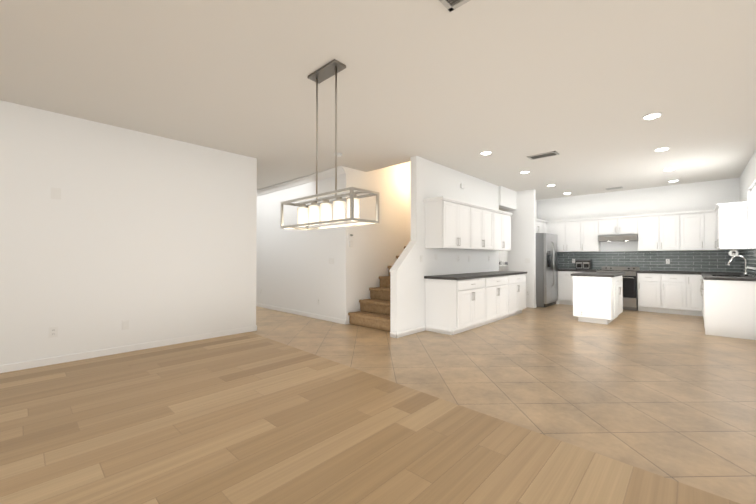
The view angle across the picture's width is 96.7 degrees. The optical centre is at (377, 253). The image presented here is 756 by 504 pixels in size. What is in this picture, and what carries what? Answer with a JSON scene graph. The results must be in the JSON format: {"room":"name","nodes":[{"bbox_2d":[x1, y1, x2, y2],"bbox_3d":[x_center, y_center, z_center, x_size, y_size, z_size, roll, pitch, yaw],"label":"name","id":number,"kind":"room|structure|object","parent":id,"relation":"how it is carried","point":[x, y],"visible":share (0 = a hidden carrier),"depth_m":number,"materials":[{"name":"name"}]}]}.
{"room":"dining room","nodes":[
{"label":"dining room","id":0,"kind":"room"},
{"bbox_2d":[0,100,256,364],"bbox_3d":[-4.661,-0.191,2.819,0.120,2.850,7.620,-1,-1,43],"label":"wall","id":1,"kind":"structure","parent":0,"point":[150,237],"depth_m":4.19,"materials":[{"name":"white paint"}]},
{"bbox_2d":[49,327,57,337],"bbox_3d":[-3.656,0.880,3.784,0.008,0.115,0.075,-1,-1,43],"label":"electrical outlet","id":2,"kind":"object","parent":1,"relation":"attached to","point":[53,331],"visible":1,"depth_m":3.78,"materials":[{"name":"plastic"}]},
{"bbox_2d":[51,188,60,199],"bbox_3d":[-3.650,-0.684,3.809,0.007,0.125,0.085,-1,-1,43],"label":"switch","id":3,"kind":"object","parent":1,"relation":"attached to","point":[55,193],"visible":1,"depth_m":3.81,"materials":[{"name":"plastic"}]},
{"bbox_2d":[122,320,128,329],"bbox_3d":[-3.205,0.901,4.265,0.007,0.115,0.075,-1,-1,43],"label":"electrical outlet","id":4,"kind":"object","parent":1,"relation":"attached to","point":[125,324],"visible":1,"depth_m":4.26,"materials":[{"name":"plastic"}]},
{"bbox_2d":[0,325,256,372],"bbox_3d":[-4.619,1.192,2.772,0.040,0.085,7.632,-1,-1,43],"label":"baseboard","id":5,"kind":"structure","parent":1,"relation":"attached to","point":[60,359],"depth_m":4.18,"materials":[{"name":"white wood"}]},
{"bbox_2d":[256,174,340,318],"bbox_3d":[-2.226,-0.135,7.693,4.380,2.850,0.120,-1,-1,43],"label":"wall","id":6,"kind":"structure","parent":0,"point":[296,270],"depth_m":7.13,"materials":[{"name":"white paint"}]},
{"bbox_2d":[257,166,345,195],"bbox_3d":[-2.259,-1.504,7.585,4.500,0.115,0.105,-1,-1,43],"label":"crown molding","id":7,"kind":"structure","parent":6,"relation":"attached to","point":[328,173],"depth_m":6.92,"materials":[{"name":"white paint"}]},
{"bbox_2d":[256,303,346,324],"bbox_3d":[-2.223,1.246,7.584,4.512,0.085,0.012,-1,-1,43],"label":"baseboard","id":8,"kind":"structure","parent":6,"relation":"attached to","point":[321,317],"depth_m":6.90,"materials":[{"name":"white wood"}]},
{"bbox_2d":[0,332,739,503],"bbox_3d":[-1.053,1.193,-0.666,9.890,0.004,7.500,-1,-1,43],"label":"floor","id":9,"kind":"structure","parent":0,"point":[247,418],"depth_m":2.18,"materials":[{"name":"brown wood"}]},
{"bbox_2d":[341,161,410,323],"bbox_3d":[0.564,-1.514,7.393,0.120,5.600,3.480,-1,-1,43],"label":"wall","id":10,"kind":"structure","parent":0,"point":[370,255],"depth_m":6.59,"materials":[{"name":"white paint"}]},
{"bbox_2d":[348,233,353,237],"bbox_3d":[-0.492,-0.338,6.149,0.024,0.084,0.120,-1,-1,43],"label":"thermostat","id":11,"kind":"object","parent":10,"relation":"attached to","point":[350,235],"visible":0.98,"depth_m":6.13,"materials":[{"name":"plastic"}]},
{"bbox_2d":[0,0,755,199],"bbox_3d":[0.183,-1.658,3.467,13.700,0.100,15.170,-1,-1,43],"label":"ceiling","id":12,"kind":"structure","parent":0,"point":[582,88],"depth_m":3.14,"materials":[{"name":"white paint"}]},
{"bbox_2d":[280,59,378,229],"bbox_3d":[-0.456,-0.929,2.954,1.000,1.370,0.300,-1,-1,43],"label":"chandelier","id":13,"kind":"object","parent":12,"relation":"hanging from","point":[313,213],"visible":1,"depth_m":2.90,"materials":[{"name":"silver metal"}]},
{"bbox_2d":[439,0,469,11],"bbox_3d":[0.559,-1.618,1.982,0.460,0.014,0.260,-1,-1,43],"label":"ceiling vent","id":14,"kind":"object","parent":12,"relation":"in","point":[450,5],"visible":0.92,"depth_m":2.16,"materials":[{"name":"metal"}]},
{"bbox_2d":[480,151,491,154],"bbox_3d":[1.693,-1.582,5.265,0.184,0.012,0.184,-1,-1,43],"label":"recessed light","id":15,"kind":"object","parent":12,"relation":"in","point":[485,152],"visible":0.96,"depth_m":5.25,"materials":[{"name":"white"}]},
{"bbox_2d":[527,151,558,159],"bbox_3d":[2.651,-1.579,5.394,0.420,0.014,0.220,-1,-1,43],"label":"ceiling vent","id":16,"kind":"object","parent":12,"relation":"in","point":[544,155],"visible":1,"depth_m":5.38,"materials":[{"name":"metal"}]},
{"bbox_2d":[642,112,661,119],"bbox_3d":[3.179,-1.597,3.897,0.184,0.012,0.184,-1,-1,43],"label":"recessed light","id":17,"kind":"object","parent":12,"relation":"in","point":[652,116],"visible":1,"depth_m":3.89,"materials":[{"name":"white"}]},
{"bbox_2d":[654,147,669,150],"bbox_3d":[4.295,-1.584,5.085,0.184,0.012,0.184,-1,-1,43],"label":"recessed light","id":18,"kind":"object","parent":12,"relation":"in","point":[662,149],"visible":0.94,"depth_m":5.08,"materials":[{"name":"white"}]},
{"bbox_2d":[390,156,498,332],"bbox_3d":[1.476,-1.525,6.422,0.144,5.600,3.648,-1,-1,43],"label":"wall","id":19,"kind":"structure","parent":0,"point":[409,270],"depth_m":5.57,"materials":[{"name":"white paint"}]},
{"bbox_2d":[424,196,471,249],"bbox_3d":[1.240,-0.482,5.809,0.352,0.782,0.972,-1,-1,43],"label":"upper cabinet","id":20,"kind":"object","parent":19,"relation":"attached to","point":[451,223],"depth_m":5.52,"materials":[{"name":"white paint"}]},
{"bbox_2d":[468,204,495,250],"bbox_3d":[1.842,-0.475,6.450,0.352,0.782,1.034,-1,-1,43],"label":"upper cabinet","id":21,"kind":"object","parent":19,"relation":"attached to","point":[483,219],"depth_m":6.36,"materials":[{"name":"white paint"}]},
{"bbox_2d":[496,212,511,250],"bbox_3d":[2.443,-0.468,7.091,0.352,0.782,0.972,-1,-1,43],"label":"upper cabinet","id":22,"kind":"object","parent":19,"relation":"attached to","point":[503,219],"depth_m":7.03,"materials":[{"name":"white paint"}]},
{"bbox_2d":[252,304,755,503],"bbox_3d":[0.183,1.292,3.433,13.700,0.100,15.170,-1,-1,43],"label":"floor","id":23,"kind":"structure","parent":0,"point":[670,396],"depth_m":3.40,"materials":[{"name":"stone"}]},
{"bbox_2d":[348,246,405,331],"bbox_3d":[1.024,0.037,6.894,1.204,2.488,3.306,-1,-1,43],"label":"staircase","id":24,"kind":"structure","parent":23,"relation":"on","point":[374,312],"depth_m":6.01,"materials":[{"name":"wood"}]},
{"bbox_2d":[395,326,424,337],"bbox_3d":[0.526,1.220,5.282,0.012,0.085,0.737,-1,-1,43],"label":"baseboard","id":25,"kind":"structure","parent":23,"relation":"on","point":[419,329],"depth_m":5.24,"materials":[{"name":"white wood"}]},
{"bbox_2d":[425,279,487,334],"bbox_3d":[1.352,0.838,5.731,0.602,0.860,1.034,-1,-1,43],"label":"base cabinet","id":26,"kind":"object","parent":23,"relation":"on","point":[457,303],"depth_m":5.40,"materials":[{"name":"white paint"}]},
{"bbox_2d":[424,271,526,278],"bbox_3d":[2.000,0.395,6.415,0.613,0.040,2.970,-1,-1,43],"label":"countertop","id":27,"kind":"structure","parent":26,"relation":"on","point":[479,275],"depth_m":5.79,"materials":[{"name":"black stone"}]},
{"bbox_2d":[488,275,511,323],"bbox_3d":[1.994,0.845,6.415,0.602,0.860,1.098,-1,-1,43],"label":"base cabinet","id":28,"kind":"object","parent":23,"relation":"on","point":[500,286],"depth_m":6.30,"materials":[{"name":"white paint"}]},
{"bbox_2d":[512,275,525,315],"bbox_3d":[2.636,0.853,7.099,0.602,0.860,1.034,-1,-1,43],"label":"base cabinet","id":29,"kind":"object","parent":23,"relation":"on","point":[518,281],"depth_m":6.96,"materials":[{"name":"white paint"}]},
{"bbox_2d":[536,233,557,306],"bbox_3d":[4.101,0.392,8.544,0.724,1.785,0.910,-1,-1,43],"label":"fridge","id":30,"kind":"object","parent":23,"relation":"on","point":[546,273],"visible":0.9,"depth_m":8.13,"materials":[{"name":"silver metal"}]},
{"bbox_2d":[556,269,559,303],"bbox_3d":[4.615,0.876,9.089,0.764,0.860,0.618,-1,-1,43],"label":"base cabinet","id":31,"kind":"object","parent":23,"relation":"on","point":[557,302],"depth_m":8.66,"materials":[{"name":"white paint"}]},
{"bbox_2d":[560,269,579,304],"bbox_3d":[5.154,0.870,8.584,0.840,0.860,0.618,-1,-1,43],"label":"base cabinet","id":32,"kind":"object","parent":23,"relation":"on","point":[566,280],"depth_m":8.53,"materials":[{"name":"white paint"}]},
{"bbox_2d":[580,270,596,271],"bbox_3d":[4.892,0.423,8.823,1.538,0.040,0.616,-1,-1,43],"label":"countertop","id":33,"kind":"structure","parent":32,"relation":"on","point":[580,270],"depth_m":8.18,"materials":[{"name":"black stone"}]},
{"bbox_2d":[576,260,591,269],"bbox_3d":[5.270,0.274,8.602,0.320,0.250,0.246,-1,-1,43],"label":"toaster","id":34,"kind":"object","parent":33,"relation":"on","point":[583,264],"visible":1,"depth_m":8.51,"materials":[{"name":"black plastic"}]},
{"bbox_2d":[573,272,624,323],"bbox_3d":[4.377,0.848,6.613,0.650,0.860,1.324,-1,-1,43],"label":"kitchen island","id":35,"kind":"object","parent":23,"relation":"on","point":[598,297],"depth_m":6.16,"materials":[{"name":"white paint"}]},
{"bbox_2d":[571,272,622,275],"bbox_3d":[4.364,0.398,6.630,0.675,0.040,1.390,-1,-1,43],"label":"island countertop","id":36,"kind":"structure","parent":35,"relation":"on","point":[581,273],"depth_m":6.40,"materials":[{"name":"black stone"}]},
{"bbox_2d":[597,266,639,310],"bbox_3d":[5.705,0.791,7.989,0.755,0.965,0.711,-1,-1,43],"label":"range","id":37,"kind":"object","parent":23,"relation":"on","point":[630,300],"visible":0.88,"depth_m":7.62,"materials":[{"name":"silver metal"}]},
{"bbox_2d":[637,273,655,311],"bbox_3d":[6.199,0.859,7.602,0.469,0.860,0.618,-1,-1,43],"label":"base cabinet","id":38,"kind":"object","parent":23,"relation":"on","point":[646,282],"depth_m":7.43,"materials":[{"name":"white paint"}]},
{"bbox_2d":[656,273,679,314],"bbox_3d":[6.471,0.856,7.347,0.533,0.860,0.618,-1,-1,43],"label":"base cabinet","id":39,"kind":"object","parent":23,"relation":"on","point":[667,284],"depth_m":7.19,"materials":[{"name":"white paint"}]},
{"bbox_2d":[637,271,671,272],"bbox_3d":[6.612,0.404,7.209,1.619,0.040,0.616,-1,-1,43],"label":"countertop","id":40,"kind":"structure","parent":39,"relation":"on","point":[637,271],"depth_m":7.41,"materials":[{"name":"black stone"}]},
{"bbox_2d":[680,273,695,315],"bbox_3d":[6.671,0.853,7.128,0.314,0.860,0.663,-1,-1,43],"label":"base cabinet","id":41,"kind":"object","parent":23,"relation":"on","point":[687,280],"depth_m":6.97,"materials":[{"name":"white paint"}]},
{"bbox_2d":[696,273,699,315],"bbox_3d":[6.610,0.846,6.468,0.628,0.860,0.513,-1,-1,43],"label":"base cabinet","id":42,"kind":"object","parent":23,"relation":"on","point":[697,274],"depth_m":6.87,"materials":[{"name":"white paint"}]},
{"bbox_2d":[700,277,755,339],"bbox_3d":[5.641,0.834,5.405,0.585,0.860,0.916,-1,-1,43],"label":"base cabinet","id":43,"kind":"object","parent":23,"relation":"on","point":[723,304],"depth_m":5.09,"materials":[{"name":"white paint"}]},
{"bbox_2d":[700,273,755,280],"bbox_3d":[6.042,0.389,5.843,0.577,0.040,2.150,-1,-1,43],"label":"countertop","id":44,"kind":"structure","parent":43,"relation":"on","point":[707,276],"depth_m":5.15,"materials":[{"name":"black stone"}]},
{"bbox_2d":[712,273,735,276],"bbox_3d":[5.923,0.480,5.698,0.380,0.215,0.760,-1,-1,43],"label":"sink","id":45,"kind":"object","parent":44,"relation":"in","point":[713,274],"depth_m":6.08,"materials":[{"name":"grey metal"}]},
{"bbox_2d":[727,255,747,275],"bbox_3d":[6.004,0.194,5.619,0.247,0.342,0.118,-1,-1,43],"label":"faucet","id":46,"kind":"object","parent":44,"relation":"on","point":[745,259],"visible":1,"depth_m":5.53,"materials":[{"name":"silver metal"}]},
{"bbox_2d":[499,186,516,209],"bbox_3d":[3.065,-1.331,8.075,0.170,0.450,0.940,-1,-1,43],"label":"wall","id":47,"kind":"structure","parent":0,"point":[507,199],"depth_m":7.99,"materials":[{"name":"white paint"}]},
{"bbox_2d":[506,189,535,303],"bbox_3d":[2.297,-0.115,9.509,4.090,2.850,0.120,-1,-1,43],"label":"wall","id":48,"kind":"structure","parent":0,"point":[523,231],"depth_m":8.20,"materials":[{"name":"white paint"}]},
{"bbox_2d":[526,304,535,307],"bbox_3d":[3.514,1.254,8.260,0.652,0.085,0.012,-1,-1,43],"label":"baseboard","id":49,"kind":"structure","parent":48,"relation":"attached to","point":[527,305],"depth_m":8.08,"materials":[{"name":"white wood"}]},
{"bbox_2d":[536,221,543,232],"bbox_3d":[3.946,-0.695,8.694,0.352,0.332,0.930,-1,-1,43],"label":"upper cabinet","id":50,"kind":"object","parent":48,"relation":"attached to","point":[539,224],"depth_m":8.71,"materials":[{"name":"white paint"}]},
{"bbox_2d":[499,178,739,272],"bbox_3d":[4.749,-0.115,9.484,7.700,2.850,0.120,-1,-1,43],"label":"wall","id":51,"kind":"structure","parent":0,"point":[704,195],"depth_m":8.05,"materials":[{"name":"white paint"}]},
{"bbox_2d":[544,221,547,232],"bbox_3d":[4.358,-0.456,9.131,0.352,0.802,0.264,-1,-1,43],"label":"upper cabinet","id":52,"kind":"object","parent":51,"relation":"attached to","point":[545,222],"depth_m":9.04,"materials":[{"name":"white paint"}]},
{"bbox_2d":[548,221,551,233],"bbox_3d":[4.603,-0.454,9.268,0.522,0.802,0.395,-1,-1,43],"label":"upper cabinet","id":53,"kind":"object","parent":51,"relation":"attached to","point":[549,222],"depth_m":9.05,"materials":[{"name":"white paint"}]},
{"bbox_2d":[552,221,575,251],"bbox_3d":[5.041,-0.458,8.886,0.762,0.802,0.352,-1,-1,43],"label":"upper cabinet","id":54,"kind":"object","parent":51,"relation":"attached to","point":[565,231],"depth_m":8.79,"materials":[{"name":"white paint"}]},
{"bbox_2d":[576,217,600,251],"bbox_3d":[5.389,-0.462,8.559,0.442,0.802,0.352,-1,-1,43],"label":"upper cabinet","id":55,"kind":"object","parent":51,"relation":"attached to","point":[587,232],"depth_m":8.43,"materials":[{"name":"white paint"}]},
{"bbox_2d":[598,234,637,241],"bbox_3d":[5.784,-0.380,8.086,0.751,0.152,0.500,-1,-1,43],"label":"range hood","id":56,"kind":"object","parent":51,"relation":"attached to","point":[618,238],"visible":0.96,"depth_m":7.89,"materials":[{"name":"silver metal"}]},
{"bbox_2d":[600,217,639,234],"bbox_3d":[5.831,-0.664,8.147,0.770,0.407,0.352,-1,-1,43],"label":"upper cabinet","id":57,"kind":"object","parent":51,"relation":"attached to","point":[608,225],"depth_m":7.99,"materials":[{"name":"white paint"}]},
{"bbox_2d":[557,250,738,271],"bbox_3d":[5.985,0.166,8.233,3.950,0.456,0.008,-1,-1,43],"label":"backsplash","id":58,"kind":"structure","parent":51,"relation":"attached to","point":[708,261],"depth_m":7.75,"materials":[{"name":"tile"}]},
{"bbox_2d":[636,213,675,250],"bbox_3d":[6.399,-0.473,7.611,0.788,0.802,0.352,-1,-1,43],"label":"upper cabinet","id":59,"kind":"object","parent":51,"relation":"attached to","point":[657,230],"depth_m":7.51,"materials":[{"name":"white paint"}]},
{"bbox_2d":[676,213,703,250],"bbox_3d":[6.757,-0.477,7.275,0.443,0.802,0.352,-1,-1,43],"label":"upper cabinet","id":60,"kind":"object","parent":51,"relation":"attached to","point":[687,224],"depth_m":7.17,"materials":[{"name":"white paint"}]},
{"bbox_2d":[700,209,719,249],"bbox_3d":[7.074,-0.480,6.949,0.589,0.802,0.395,-1,-1,43],"label":"upper cabinet","id":61,"kind":"object","parent":51,"relation":"attached to","point":[707,217],"depth_m":6.97,"materials":[{"name":"white paint"}]},
{"bbox_2d":[740,150,755,277],"bbox_3d":[6.298,-0.159,5.596,0.120,2.850,3.670,-1,-1,43],"label":"wall","id":62,"kind":"structure","parent":0,"point":[748,179],"depth_m":5.89,"materials":[{"name":"white paint"}]},
{"bbox_2d":[716,201,747,248],"bbox_3d":[6.578,-0.488,6.248,0.352,0.802,0.559,-1,-1,43],"label":"upper cabinet","id":63,"kind":"object","parent":62,"relation":"attached to","point":[722,226],"depth_m":6.05,"materials":[{"name":"white paint"}]},
{"bbox_2d":[728,249,737,255],"bbox_3d":[6.530,-0.020,6.178,0.116,0.132,0.322,-1,-1,43],"label":"paper towel holder","id":64,"kind":"object","parent":63,"relation":"attached to","point":[733,252],"visible":0.92,"depth_m":6.07,"materials":[{"name":"white"}]},
{"bbox_2d":[739,248,755,276],"bbox_3d":[6.477,0.139,5.877,0.008,0.456,2.730,-1,-1,43],"label":"backsplash","id":65,"kind":"structure","parent":62,"relation":"attached to","point":[750,254],"depth_m":5.81,"materials":[{"name":"tile"}]},
{"bbox_2d":[747,184,755,269],"bbox_3d":[6.106,-0.446,5.416,0.150,1.380,1.260,-1,-1,43],"label":"window","id":66,"kind":"structure","parent":62,"relation":"in","point":[753,210],"depth_m":5.82,"materials":[{"name":"white"}]}
]}

